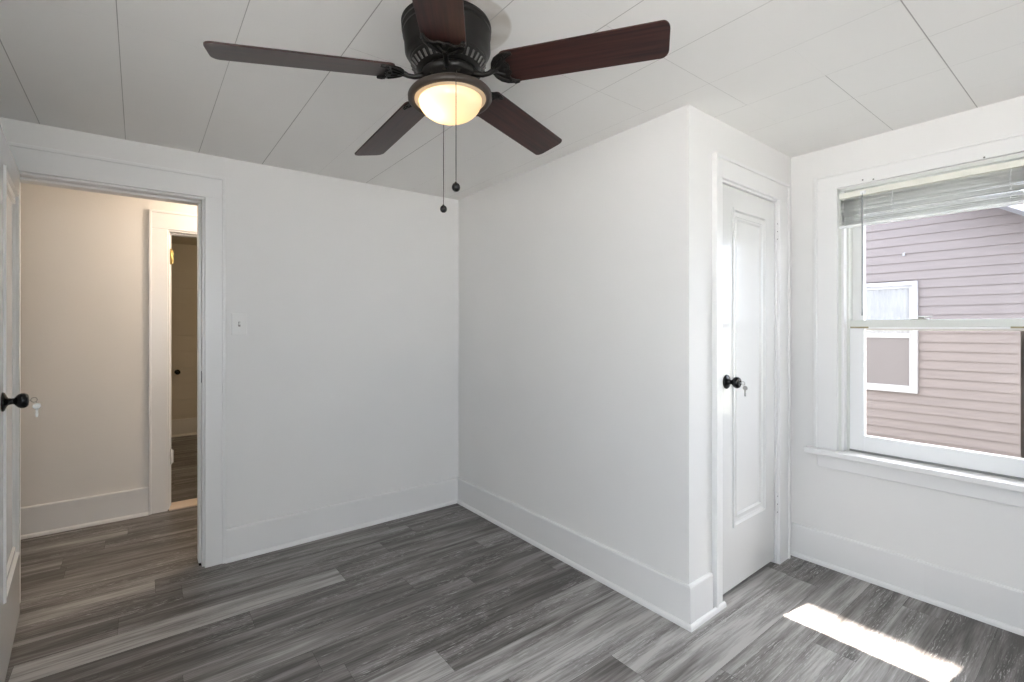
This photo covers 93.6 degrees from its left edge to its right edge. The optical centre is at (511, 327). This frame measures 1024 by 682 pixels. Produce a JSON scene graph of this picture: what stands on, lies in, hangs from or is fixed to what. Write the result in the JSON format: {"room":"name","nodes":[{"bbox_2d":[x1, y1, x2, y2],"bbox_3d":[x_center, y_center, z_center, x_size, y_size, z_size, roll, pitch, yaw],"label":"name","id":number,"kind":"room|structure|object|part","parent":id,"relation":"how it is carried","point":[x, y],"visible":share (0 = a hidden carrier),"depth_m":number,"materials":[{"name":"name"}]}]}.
{"room":"empty bedroom","nodes":[
{"label":"empty bedroom","id":0,"kind":"room"},
{"bbox_2d":[21,183,196,506],"bbox_3d":[-2.654,0.050,3.333,3.900,2.500,0.120,0,0,-38],"label":"wall","id":1,"kind":"structure","parent":0,"point":[85,254],"depth_m":3.13,"materials":[{"name":"paint"}]},
{"bbox_2d":[21,487,148,539],"bbox_3d":[-3.336,1.205,2.708,2.055,0.190,0.030,0,0,-38],"label":"baseboard","id":2,"kind":"structure","parent":1,"relation":"attached to","point":[66,515],"depth_m":3.13,"materials":[{"name":"paint"}]},
{"bbox_2d":[149,209,196,514],"bbox_3d":[-2.187,0.239,3.680,0.951,2.122,0.145,0,0,-38],"label":"trim","id":3,"kind":"structure","parent":1,"relation":"attached to","point":[163,225],"depth_m":3.38,"materials":[{"name":"paint"}]},
{"bbox_2d":[169,498,196,510],"bbox_3d":[-2.188,1.293,3.682,0.725,0.012,0.160,0,0,-38],"label":"threshold","id":4,"kind":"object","parent":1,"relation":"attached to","point":[177,505],"depth_m":3.49,"materials":[{"name":"brown wood"}]},
{"bbox_2d":[171,243,196,419],"bbox_3d":[-3.807,0.050,5.957,2.500,2.500,0.120,0,0,-38],"label":"wall","id":5,"kind":"structure","parent":0,"point":[184,256],"depth_m":5.78,"materials":[{"name":"paint"}]},
{"bbox_2d":[171,272,196,415],"bbox_3d":[-3.794,0.197,5.842,0.620,1.707,0.078,0,0,-38],"label":"door","id":6,"kind":"structure","parent":5,"relation":"in","point":[183,316],"depth_m":5.76,"materials":[{"name":"beige wood"}]},
{"bbox_2d":[171,417,196,437],"bbox_3d":[-3.761,1.198,5.898,2.500,0.205,0.030,0,0,-38],"label":"baseboard","id":7,"kind":"structure","parent":5,"relation":"attached to","point":[187,426],"depth_m":5.76,"materials":[{"name":"paint"}]},
{"bbox_2d":[171,236,196,244],"bbox_3d":[-2.985,-1.075,4.899,2.700,0.150,2.800,0,0,-38],"label":"ceiling","id":8,"kind":"structure","parent":0,"point":[174,239],"depth_m":5.52,"materials":[{"name":"paint"}]},
{"bbox_2d":[0,117,457,566],"bbox_3d":[-1.451,0.120,2.861,2.660,2.360,0.130,0,0,-38],"label":"wall","id":9,"kind":"structure","parent":0,"point":[342,381],"depth_m":3.00,"materials":[{"name":"paint"}]},
{"bbox_2d":[0,125,28,681],"bbox_3d":[-1.994,0.295,1.889,0.169,1.985,0.720,0,0,-42],"label":"door","id":10,"kind":"structure","parent":9,"relation":"in","point":[11,400],"depth_m":1.89,"materials":[{"name":"paint"}]},
{"bbox_3d":[-1.994,0.295,1.889,0.049,1.985,0.720,0,0,-42],"label":"panel","id":11,"kind":"part","parent":10,"relation":"part of","materials":[{"name":"paint"}]},
{"bbox_3d":[-1.759,0.261,1.703,0.067,0.069,0.069,0,0,-42],"label":"knob","id":12,"kind":"part","parent":10,"relation":"part of","materials":[{"name":"black metal"}]},
{"bbox_2d":[29,397,40,416],"bbox_3d":[-1.724,0.288,1.734,0.036,0.073,0.014,0,0,-42],"label":"key","id":13,"kind":"object","parent":10,"relation":"hanging from","point":[36,406],"visible":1,"depth_m":1.73,"materials":[{"name":"silver metal"}]},
{"bbox_2d":[7,141,225,601],"bbox_3d":[-1.996,0.236,2.422,0.939,2.127,0.155,0,0,-38],"label":"trim","id":14,"kind":"structure","parent":9,"relation":"attached to","point":[36,165],"depth_m":2.60,"materials":[{"name":"paint"}]},
{"bbox_2d":[231,313,246,334],"bbox_3d":[-1.533,-0.019,2.703,0.078,0.122,0.021,0,0,-38],"label":"light switch","id":15,"kind":"object","parent":9,"relation":"attached to","point":[238,320],"visible":1,"depth_m":2.70,"materials":[{"name":"plastic"}]},
{"bbox_2d":[225,477,458,563],"bbox_3d":[-0.989,1.209,3.120,1.512,0.182,0.030,0,0,-38],"label":"baseboard","id":16,"kind":"structure","parent":9,"relation":"attached to","point":[244,541],"depth_m":3.02,"materials":[{"name":"paint"}]},
{"bbox_2d":[0,0,1023,199],"bbox_3d":[0.336,-1.019,1.401,4.450,0.174,4.800,0,0,-38],"label":"ceiling","id":17,"kind":"structure","parent":0,"point":[796,77],"depth_m":1.84,"materials":[{"name":"paint"}]},
{"bbox_2d":[203,0,670,212],"bbox_3d":[-0.171,-0.687,1.568,1.290,0.588,1.234,0,0,33],"label":"ceiling fan","id":18,"kind":"object","parent":17,"relation":"hanging from","point":[447,42],"visible":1,"depth_m":1.44,"materials":[{"name":"brown wood"}]},
{"bbox_3d":[-0.591,-0.764,1.377,0.492,0.006,0.133,-5,12,-21],"label":"blade","id":19,"kind":"part","parent":18,"relation":"part of","materials":[{"name":"brown wood"}]},
{"bbox_3d":[-0.461,-0.757,1.855,0.133,0.006,0.492,-18,6,-38],"label":"blade","id":20,"kind":"part","parent":18,"relation":"part of","materials":[{"name":"brown wood"}]},
{"bbox_3d":[-0.310,-0.784,1.486,0.087,0.031,0.026,-5,12,-21],"label":"blade arm","id":21,"kind":"part","parent":18,"relation":"part of","materials":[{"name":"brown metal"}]},
{"bbox_3d":[-0.178,-0.794,1.107,0.133,0.006,0.492,10,0,-3],"label":"blade","id":22,"kind":"part","parent":18,"relation":"part of","materials":[{"name":"brown wood"}]},
{"bbox_3d":[-0.237,-0.597,1.642,0.003,0.349,0.063,0,0,-3],"label":"pull chain","id":23,"kind":"part","parent":18,"relation":"part of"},
{"bbox_3d":[-0.238,-0.414,1.672,0.024,0.028,0.024,-2,-2,-38],"label":"pull knob","id":24,"kind":"part","parent":18,"relation":"part of","materials":[{"name":"black metal"}]},
{"bbox_3d":[-0.194,-0.792,1.408,0.026,0.031,0.087,10,0,-3],"label":"blade arm","id":25,"kind":"part","parent":18,"relation":"part of","materials":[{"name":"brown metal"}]},
{"bbox_3d":[-0.194,-0.692,1.524,0.225,0.073,0.225,-2,-2,-38],"label":"lamp shade","id":26,"kind":"part","parent":18,"relation":"part of","materials":[{"name":"white glass"}]},
{"bbox_3d":[-0.164,-0.590,1.422,0.003,0.347,0.063,0,0,-3],"label":"pull chain","id":27,"kind":"part","parent":18,"relation":"part of","materials":[{"name":"black metal"}]},
{"bbox_3d":[-0.162,-0.408,1.392,0.024,0.028,0.024,-2,-2,-38],"label":"pull knob","id":28,"kind":"part","parent":18,"relation":"part of","materials":[{"name":"black metal"}]},
{"bbox_3d":[-0.084,-0.796,1.495,0.087,0.031,0.026,-1,-14,15],"label":"blade arm","id":29,"kind":"part","parent":18,"relation":"part of","materials":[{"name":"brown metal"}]},
{"bbox_3d":[0.032,-0.784,1.879,0.133,0.006,0.492,-19,-12,31],"label":"blade","id":30,"kind":"part","parent":18,"relation":"part of","materials":[{"name":"brown wood"}]},
{"bbox_3d":[0.207,-0.806,1.417,0.492,0.006,0.133,-1,-14,15],"label":"blade","id":31,"kind":"part","parent":18,"relation":"part of","materials":[{"name":"brown wood"}]},
{"bbox_2d":[5,435,1023,681],"bbox_3d":[-1.284,1.360,2.548,5.500,0.120,8.600,0,0,-38],"label":"floor","id":32,"kind":"structure","parent":0,"point":[447,593],"depth_m":2.12,"materials":[{"name":"laminate"}]},
{"bbox_2d":[458,113,668,574],"bbox_3d":[0.216,0.120,2.883,0.100,2.360,1.923,0,0,-38],"label":"wall","id":33,"kind":"structure","parent":0,"point":[563,262],"depth_m":2.61,"materials":[{"name":"paint"}]},
{"bbox_2d":[457,477,690,631],"bbox_3d":[0.182,1.209,2.822,0.030,0.182,1.937,0,0,-38],"label":"baseboard","id":34,"kind":"structure","parent":33,"relation":"attached to","point":[667,596],"depth_m":2.53,"materials":[{"name":"paint"}]},
{"bbox_2d":[669,105,790,583],"bbox_3d":[1.204,0.120,2.507,1.200,2.360,0.100,0,0,-39],"label":"wall","id":35,"kind":"structure","parent":0,"point":[694,135],"depth_m":2.14,"materials":[{"name":"paint"}]},
{"bbox_2d":[689,572,726,632],"bbox_3d":[0.873,1.209,2.155,0.302,0.182,0.030,0,0,-39],"label":"baseboard","id":36,"kind":"structure","parent":35,"relation":"attached to","point":[702,610],"depth_m":2.13,"materials":[{"name":"paint"}]},
{"bbox_2d":[723,184,777,593],"bbox_3d":[1.226,0.293,2.449,0.613,1.954,0.109,0,0,-39],"label":"door","id":37,"kind":"structure","parent":35,"relation":"in","point":[748,219],"depth_m":2.45,"materials":[{"name":"paint"}]},
{"bbox_3d":[1.049,0.260,2.279,0.069,0.069,0.067,0,0,-39],"label":"knob","id":38,"kind":"part","parent":37,"relation":"part of","materials":[{"name":"black metal"}]},
{"bbox_2d":[741,381,747,395],"bbox_3d":[1.079,0.287,2.243,0.014,0.073,0.036,0,0,-39],"label":"key","id":39,"kind":"object","parent":37,"relation":"hanging from","point":[745,388],"visible":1,"depth_m":2.24,"materials":[{"name":"silver metal"}]},
{"bbox_2d":[712,152,790,607],"bbox_3d":[1.214,0.249,2.499,0.818,2.102,0.125,0,0,-39],"label":"trim","id":40,"kind":"structure","parent":35,"relation":"attached to","point":[728,171],"depth_m":2.59,"materials":[{"name":"paint"}]},
{"bbox_2d":[791,96,1023,590],"bbox_3d":[1.818,0.120,2.639,0.170,2.360,4.635,0,0,-38],"label":"wall","id":41,"kind":"structure","parent":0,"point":[983,539],"depth_m":2.42,"materials":[{"name":"paint"}]},
{"bbox_2d":[791,522,923,600],"bbox_3d":[1.779,1.209,2.526,0.030,0.182,0.595,0,0,-38],"label":"baseboard","id":42,"kind":"structure","parent":41,"relation":"attached to","point":[902,574],"depth_m":2.49,"materials":[{"name":"paint"}]},
{"bbox_2d":[804,131,1023,507],"bbox_3d":[2.056,-0.031,2.323,0.282,1.592,1.073,0,0,-38],"label":"window","id":43,"kind":"structure","parent":41,"relation":"attached to","point":[840,328],"depth_m":2.51,"materials":[{"name":"paint"}]},
{"bbox_3d":[2.010,-0.033,2.287,0.040,1.386,0.753,0,0,-38],"label":"stop moulding","id":44,"kind":"part","parent":43,"relation":"part of","materials":[{"name":"paint"}]},
{"bbox_3d":[2.056,0.677,2.323,0.282,0.035,1.073,0,0,-38],"label":"sill","id":45,"kind":"part","parent":43,"relation":"part of","materials":[{"name":"paint"}]},
{"bbox_3d":[2.043,0.307,2.313,0.035,0.685,0.703,0,0,-38],"label":"sash","id":46,"kind":"part","parent":43,"relation":"part of","materials":[{"name":"white wood"}]},
{"bbox_3d":[2.074,-0.352,2.337,0.033,0.735,0.703,0,0,-38],"label":"sash","id":47,"kind":"part","parent":43,"relation":"part of","materials":[{"name":"glass"}]},
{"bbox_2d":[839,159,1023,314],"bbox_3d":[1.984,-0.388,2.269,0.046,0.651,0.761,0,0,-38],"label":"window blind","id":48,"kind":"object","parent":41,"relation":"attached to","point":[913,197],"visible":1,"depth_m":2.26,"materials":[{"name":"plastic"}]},
{"bbox_3d":[1.989,-0.533,2.272,0.026,0.012,0.761,0,0,-38],"label":"rail","id":49,"kind":"part","parent":48,"relation":"part of","materials":[{"name":"white plastic"}]},
{"bbox_3d":[2.148,-0.612,2.066,0.035,0.146,0.013,0,0,-24],"label":"ladder cord","id":50,"kind":"part","parent":48,"relation":"part of","materials":[{"name":"white fabric"}]},
{"bbox_2d":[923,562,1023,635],"bbox_3d":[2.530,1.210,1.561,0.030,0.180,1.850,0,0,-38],"label":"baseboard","id":51,"kind":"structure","parent":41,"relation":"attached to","point":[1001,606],"depth_m":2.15,"materials":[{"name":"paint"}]},
{"label":"outside","id":52,"kind":"structure","parent":0,"visible":0},
{"bbox_3d":[24.927,2.025,19.374,56.860,0.050,80.000,0,0,-38],"label":"yard","id":53,"kind":"structure","parent":52,"visible":0},
{"bbox_2d":[866,185,1023,457],"bbox_3d":[4.465,-2.038,9.043,5.450,8.124,10.300,0,0,-38],"label":"house","id":54,"kind":"structure","parent":53,"relation":"on","point":[953,389],"depth_m":5.11,"materials":[{"name":"plastic"}]},
{"bbox_3d":[4.139,0.384,5.741,0.006,0.548,0.975,0,0,-38],"label":"pane","id":55,"kind":"part","parent":54,"relation":"part of","materials":[{"name":"grey"}]},
{"bbox_2d":[866,288,908,332],"bbox_3d":[4.139,-0.182,5.741,0.012,0.525,0.975,0,0,-38],"label":"curtain","id":56,"kind":"object","parent":54,"relation":"hanging from","point":[881,303],"depth_m":5.52,"materials":[{"name":"white fabric"}]},
{"bbox_3d":[4.148,0.106,5.747,0.056,1.153,1.025,0,0,-38],"label":"sash","id":57,"kind":"part","parent":54,"relation":"part of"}
]}

